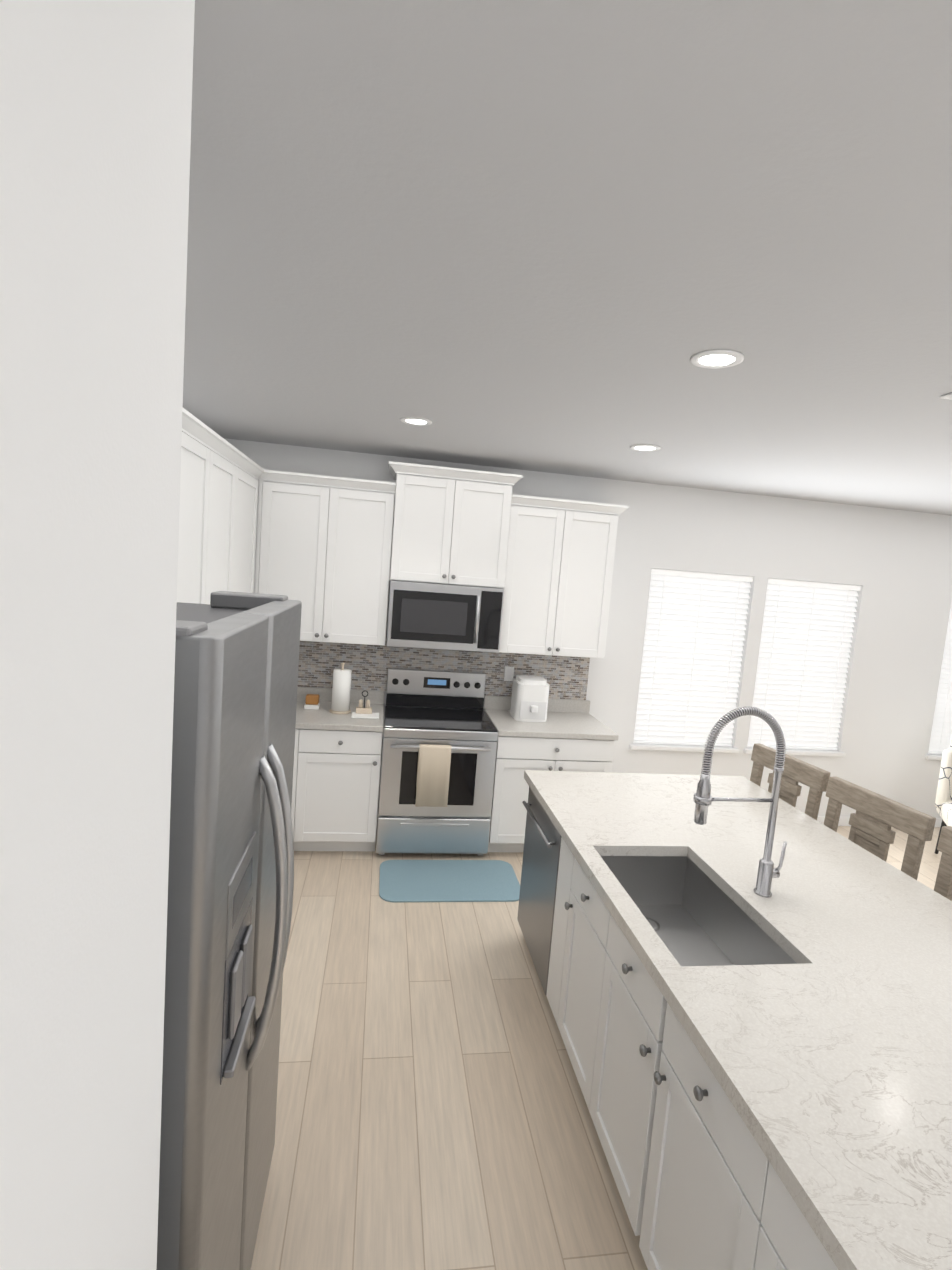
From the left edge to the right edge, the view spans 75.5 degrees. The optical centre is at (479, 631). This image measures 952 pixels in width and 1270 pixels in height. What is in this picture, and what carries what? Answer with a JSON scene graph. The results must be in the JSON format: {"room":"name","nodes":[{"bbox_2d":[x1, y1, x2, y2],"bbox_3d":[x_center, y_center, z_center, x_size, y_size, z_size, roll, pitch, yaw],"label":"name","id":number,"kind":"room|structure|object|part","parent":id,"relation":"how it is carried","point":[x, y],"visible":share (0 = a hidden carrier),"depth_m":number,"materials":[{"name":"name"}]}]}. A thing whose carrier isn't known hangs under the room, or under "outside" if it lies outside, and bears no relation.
{"room":"kitchen","nodes":[
{"label":"kitchen","id":0,"kind":"room"},
{"bbox_2d":[0,0,194,1269],"bbox_3d":[-0.710,0.631,-0.888,1.080,2.740,3.330,4,6,-9],"label":"wall","id":1,"kind":"structure","parent":0,"point":[95,115],"depth_m":0.55,"materials":[{"name":"white paint"}]},
{"bbox_2d":[504,666,513,680],"bbox_3d":[0.227,0.331,4.766,0.072,0.115,0.007,4,6,-9],"label":"electrical outlet","id":2,"kind":"object","parent":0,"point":[509,673],"visible":0.94,"depth_m":4.76,"materials":[{"name":"white plastic"}]},
{"bbox_2d":[183,0,951,514],"bbox_3d":[2.576,-0.773,1.464,8.120,0.100,7.280,4,6,-9],"label":"ceiling","id":3,"kind":"structure","parent":0,"point":[563,236],"depth_m":1.41,"materials":[{"name":"grey paint"}]},
{"bbox_2d":[400,417,431,425],"bbox_3d":[-0.344,-1.133,3.321,0.172,0.007,0.172,4,6,-9],"label":"recessed light","id":4,"kind":"object","parent":3,"relation":"in","point":[418,421],"visible":1,"depth_m":3.31,"materials":[{"name":"white plastic"}]},
{"bbox_2d":[630,444,660,450],"bbox_3d":[0.948,-1.051,3.527,0.172,0.007,0.172,4,6,-9],"label":"recessed light","id":5,"kind":"object","parent":3,"relation":"in","point":[643,447],"visible":1,"depth_m":3.51,"materials":[{"name":"white plastic"}]},
{"bbox_2d":[690,349,743,368],"bbox_3d":[0.803,-0.920,2.084,0.172,0.007,0.172,4,6,-9],"label":"recessed light","id":6,"kind":"object","parent":3,"relation":"in","point":[715,359],"visible":1,"depth_m":2.07,"materials":[{"name":"white plastic"}]},
{"bbox_2d":[940,393,951,399],"bbox_3d":[1.891,-0.838,2.162,0.340,0.012,0.290,4,6,-9],"label":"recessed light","id":7,"kind":"object","parent":3,"relation":"in","point":[948,396],"visible":1,"depth_m":2.26,"materials":[{"name":"white plastic"}]},
{"bbox_2d":[224,438,951,817],"bbox_3d":[1.933,0.248,5.107,7.820,2.740,0.150,4,6,-9],"label":"wall","id":8,"kind":"structure","parent":0,"point":[896,564],"depth_m":5.06,"materials":[{"name":"white paint"}]},
{"bbox_2d":[261,470,392,645],"bbox_3d":[-1.085,-0.496,4.320,0.906,1.118,0.328,4,6,-9],"label":"upper cabinet","id":9,"kind":"object","parent":8,"relation":"attached to","point":[335,559],"depth_m":4.17,"materials":[{"name":"white wood"}]},
{"bbox_2d":[297,685,589,712],"bbox_3d":[-0.531,0.514,4.673,2.851,0.099,0.018,4,6,-9],"label":"backsplash","id":10,"kind":"structure","parent":8,"relation":"attached to","point":[555,704],"depth_m":4.76,"materials":[{"name":"white stone"}]},
{"bbox_2d":[389,462,516,591],"bbox_3d":[-0.216,-0.734,4.405,0.800,0.787,0.368,4,6,-9],"label":"upper cabinet","id":11,"kind":"object","parent":8,"relation":"attached to","point":[450,531],"depth_m":4.23,"materials":[{"name":"white wood"}]},
{"bbox_2d":[386,580,503,652],"bbox_3d":[-0.261,-0.113,4.438,0.790,0.453,0.425,4,6,-9],"label":"microwave","id":12,"kind":"object","parent":11,"relation":"attached to","point":[442,616],"visible":1,"depth_m":4.26,"materials":[{"name":"silver metal"}]},
{"bbox_3d":[-0.020,-0.082,4.280,0.018,0.330,0.037,4,6,-9],"label":"handle","id":13,"kind":"part","parent":12,"relation":"part of","materials":[{"name":"silver metal"}]},
{"bbox_2d":[499,494,620,657],"bbox_3d":[0.547,-0.393,4.579,0.798,1.118,0.328,4,6,-9],"label":"upper cabinet","id":14,"kind":"object","parent":8,"relation":"attached to","point":[557,601],"depth_m":4.42,"materials":[{"name":"white wood"}]},
{"bbox_2d":[629,744,738,752],"bbox_3d":[1.683,0.964,5.085,0.950,0.034,0.095,4,6,-9],"label":"sill","id":15,"kind":"structure","parent":8,"relation":"attached to","point":[678,748],"depth_m":5.03,"materials":[{"name":"white"}]},
{"bbox_2d":[633,568,752,746],"bbox_3d":[1.737,0.234,5.038,0.882,1.425,0.054,4,6,-9],"label":"window blind","id":16,"kind":"object","parent":8,"relation":"attached to","point":[695,628],"visible":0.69,"depth_m":5.03,"materials":[{"name":"white plastic"}]},
{"bbox_2d":[744,748,845,756],"bbox_3d":[2.669,1.026,5.242,0.930,0.034,0.095,4,6,-9],"label":"sill","id":17,"kind":"structure","parent":8,"relation":"attached to","point":[809,753],"depth_m":5.22,"materials":[{"name":"white"}]},
{"bbox_2d":[747,578,860,749],"bbox_3d":[2.723,0.296,5.195,0.862,1.425,0.054,4,6,-9],"label":"window blind","id":18,"kind":"object","parent":8,"relation":"attached to","point":[804,656],"visible":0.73,"depth_m":5.19,"materials":[{"name":"white plastic"}]},
{"bbox_2d":[817,816,941,826],"bbox_3d":[3.260,1.664,5.382,4.938,0.085,0.013,4,6,-9],"label":"baseboard","id":19,"kind":"structure","parent":8,"relation":"attached to","point":[843,820],"depth_m":5.36,"materials":[{"name":"white wood"}]},
{"bbox_2d":[925,755,941,759],"bbox_3d":[4.394,1.136,5.516,0.950,0.034,0.095,4,6,-9],"label":"sill","id":20,"kind":"structure","parent":8,"relation":"attached to","point":[933,757],"depth_m":5.41,"materials":[{"name":"white"}]},
{"bbox_2d":[928,602,951,753],"bbox_3d":[4.448,0.406,5.469,0.882,1.425,0.054,4,6,-9],"label":"window blind","id":21,"kind":"object","parent":8,"relation":"attached to","point":[940,738],"visible":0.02,"depth_m":5.44,"materials":[{"name":"white plastic"}]},
{"bbox_2d":[250,826,941,1269],"bbox_3d":[2.353,2.045,1.743,8.120,0.100,7.280,4,6,-9],"label":"floor","id":22,"kind":"structure","parent":0,"point":[432,1110],"depth_m":2.28,"materials":[{"name":"brown wood"}]},
{"bbox_2d":[156,591,301,1269],"bbox_3d":[-0.947,0.837,1.395,0.992,1.847,0.936,4,6,-9],"label":"fridge","id":23,"kind":"object","parent":22,"relation":"on","point":[230,882],"visible":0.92,"depth_m":1.10,"materials":[{"name":"grey metal"}]},
{"bbox_2d":[291,725,302,850],"bbox_3d":[-1.523,1.045,3.829,0.698,0.866,0.262,4,6,-9],"label":"base cabinet","id":24,"kind":"object","parent":22,"relation":"on","point":[295,789],"depth_m":3.99,"materials":[{"name":"white wood"}]},
{"bbox_2d":[295,705,383,851],"bbox_3d":[-1.024,1.034,4.340,0.624,0.866,0.637,4,6,-9],"label":"base cabinet","id":25,"kind":"object","parent":22,"relation":"on","point":[336,778],"depth_m":4.04,"materials":[{"name":"white wood"}]},
{"bbox_2d":[296,701,382,732],"bbox_3d":[-1.287,0.567,4.242,1.233,0.039,0.651,4,6,-9],"label":"countertop","id":26,"kind":"structure","parent":25,"relation":"on","point":[321,718],"depth_m":4.08,"materials":[{"name":"white stone"}]},
{"bbox_2d":[304,694,319,709],"bbox_3d":[-1.182,0.497,4.341,0.100,0.095,0.080,4,6,-9],"label":"wood block","id":27,"kind":"object","parent":26,"relation":"on","point":[311,701],"visible":1,"depth_m":4.31,"materials":[{"name":"brown wood"}]},
{"bbox_2d":[329,663,351,713],"bbox_3d":[-0.965,0.391,4.292,0.150,0.350,0.150,4,6,-9],"label":"paper towel holder","id":28,"kind":"object","parent":26,"relation":"on","point":[341,689],"visible":1,"depth_m":4.24,"materials":[{"name":"white paper"}]},
{"bbox_2d":[351,690,378,718],"bbox_3d":[-0.782,0.500,4.230,0.185,0.174,0.140,4,6,-9],"label":"tray","id":29,"kind":"object","parent":26,"relation":"on","point":[364,712],"visible":0.98,"depth_m":4.25,"materials":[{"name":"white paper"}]},
{"bbox_3d":[-0.797,0.471,4.260,0.047,0.124,0.007,4,6,-9],"label":"handle","id":30,"kind":"part","parent":29,"relation":"part of","materials":[{"name":"metal"}]},
{"bbox_2d":[376,668,497,855],"bbox_3d":[-0.319,0.925,4.387,0.760,1.185,0.701,4,6,-9],"label":"range","id":31,"kind":"object","parent":22,"relation":"on","point":[459,823],"visible":0.98,"depth_m":4.14,"materials":[{"name":"silver metal"}]},
{"bbox_2d":[415,744,451,806],"bbox_3d":[-0.306,0.948,4.045,0.210,0.408,0.058,4,6,-9],"label":"oven towel","id":32,"kind":"object","parent":31,"relation":"hanging from","point":[433,774],"visible":1,"depth_m":4.02,"materials":[{"name":"beige fabric"}]},
{"bbox_3d":[-0.276,1.033,4.077,0.660,0.567,0.055,4,6,-9],"label":"handle","id":33,"kind":"part","parent":31,"relation":"part of","materials":[{"name":"silver metal"}]},
{"bbox_3d":[-0.309,0.753,4.396,0.752,0.755,0.645,4,6,-9],"label":"glass","id":34,"kind":"part","parent":31,"relation":"part of","materials":[{"name":"black glass"}]},
{"bbox_2d":[379,860,519,901],"bbox_3d":[-0.191,1.575,3.899,0.880,0.008,0.510,4,6,-9],"label":"rug","id":35,"kind":"object","parent":22,"relation":"on","point":[448,881],"visible":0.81,"depth_m":3.87,"materials":[{"name":"blue fabric"}]},
{"bbox_2d":[486,713,614,851],"bbox_3d":[0.452,1.127,4.575,0.836,0.866,0.637,4,6,-9],"label":"base cabinet","id":36,"kind":"object","parent":22,"relation":"on","point":[514,755],"depth_m":4.23,"materials":[{"name":"white wood"}]},
{"bbox_2d":[483,709,618,740],"bbox_3d":[0.496,0.680,4.525,0.852,0.039,0.651,4,6,-9],"label":"countertop","id":37,"kind":"structure","parent":36,"relation":"on","point":[561,726],"depth_m":4.34,"materials":[{"name":"white stone"}]},
{"bbox_2d":[510,675,549,721],"bbox_3d":[0.373,0.496,4.545,0.240,0.300,0.305,4,6,-9],"label":"air fryer","id":38,"kind":"object","parent":37,"relation":"on","point":[529,698],"visible":1,"depth_m":4.45,"materials":[{"name":"white plastic"}]},
{"bbox_3d":[0.388,0.575,4.423,0.190,0.130,0.044,4,6,-9],"label":"handle","id":39,"kind":"part","parent":38,"relation":"part of","materials":[{"name":"white plastic"}]},
{"bbox_2d":[517,778,840,1269],"bbox_3d":[0.833,1.419,1.941,0.870,0.866,3.000,4,6,-9],"label":"kitchen island","id":40,"kind":"object","parent":22,"relation":"on","point":[699,1190],"depth_m":1.73,"materials":[{"name":"white wood"}]},
{"bbox_2d":[517,784,565,995],"bbox_3d":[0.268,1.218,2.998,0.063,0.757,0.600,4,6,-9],"label":"dishwasher","id":41,"kind":"object","parent":40,"relation":"in","point":[543,839],"depth_m":2.93,"materials":[{"name":"silver metal"}]},
{"bbox_2d":[525,770,951,1269],"bbox_3d":[0.707,0.956,1.871,0.486,0.043,3.060,4,6,-9],"label":"island countertop","id":42,"kind":"structure","parent":40,"relation":"on","point":[859,1129],"depth_m":1.37,"materials":[{"name":"white stone"}]},
{"bbox_2d":[597,850,800,965],"bbox_3d":[0.698,1.054,2.135,0.426,0.228,0.766,4,6,-9],"label":"sink","id":43,"kind":"object","parent":42,"relation":"in","point":[698,919],"depth_m":2.37,"materials":[{"name":"grey metal"}]},
{"bbox_2d":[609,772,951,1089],"bbox_3d":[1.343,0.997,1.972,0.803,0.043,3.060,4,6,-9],"label":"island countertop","id":44,"kind":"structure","parent":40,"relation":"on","point":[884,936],"depth_m":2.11,"materials":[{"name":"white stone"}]},
{"bbox_2d":[750,743,830,819],"bbox_3d":[1.417,1.210,3.275,0.440,1.110,0.500,3,6,-16],"label":"stool","id":45,"kind":"object","parent":22,"relation":"on","point":[815,779],"visible":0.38,"depth_m":3.21,"materials":[{"name":"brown wood"}]},
{"bbox_2d":[824,776,935,879],"bbox_3d":[1.544,1.272,2.742,0.440,1.110,0.500,3,6,-16],"label":"stool","id":46,"kind":"object","parent":22,"relation":"on","point":[874,818],"visible":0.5,"depth_m":2.71,"materials":[{"name":"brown wood"}]},
{"bbox_2d":[934,736,951,853],"bbox_3d":[3.803,1.280,4.576,0.717,1.091,0.712,4,6,-9],"label":"accent chair","id":47,"kind":"object","parent":22,"relation":"on","point":[943,802],"visible":0.96,"depth_m":4.77,"materials":[{"name":"fabric"}]},
{"bbox_2d":[934,826,951,900],"bbox_3d":[1.673,1.337,2.189,0.440,1.110,0.500,3,6,-16],"label":"stool","id":48,"kind":"object","parent":22,"relation":"on","point":[943,885],"visible":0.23,"depth_m":2.39,"materials":[{"name":"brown wood"}]},
{"bbox_3d":[-1.711,0.206,2.616,0.150,2.740,3.950,4,6,-9],"label":"wall","id":49,"kind":"structure","parent":0,"visible":0},
{"bbox_2d":[177,408,216,603],"bbox_3d":[-1.405,-0.337,2.456,0.327,1.118,1.115,4,6,-9],"label":"upper cabinet","id":50,"kind":"object","parent":49,"relation":"attached to","point":[198,478],"depth_m":2.80,"materials":[{"name":"white wood"}]},
{"bbox_2d":[213,436,240,591],"bbox_3d":[-1.518,-0.419,3.196,0.327,1.118,0.629,4,6,-9],"label":"upper cabinet","id":51,"kind":"object","parent":49,"relation":"attached to","point":[228,536],"depth_m":3.33,"materials":[{"name":"white wood"}]},
{"bbox_2d":[237,452,260,592],"bbox_3d":[-1.597,-0.477,3.715,0.327,1.118,0.668,4,6,-9],"label":"upper cabinet","id":52,"kind":"object","parent":49,"relation":"attached to","point":[247,550],"depth_m":3.82,"materials":[{"name":"white wood"}]},
{"label":"outside","id":53,"kind":"structure","parent":0,"visible":0},
{"bbox_2d":[651,574,743,581],"bbox_3d":[1.716,0.219,5.173,0.990,1.530,0.010,4,6,-9],"label":"window","id":54,"kind":"structure","parent":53,"point":[700,578],"depth_m":5.11,"materials":[{"name":"white"}]},
{"bbox_2d":[768,583,847,590],"bbox_3d":[2.702,0.282,5.330,0.970,1.530,0.010,4,6,-9],"label":"window","id":55,"kind":"structure","parent":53,"point":[810,587],"depth_m":5.26,"materials":[{"name":"white"}]}
]}

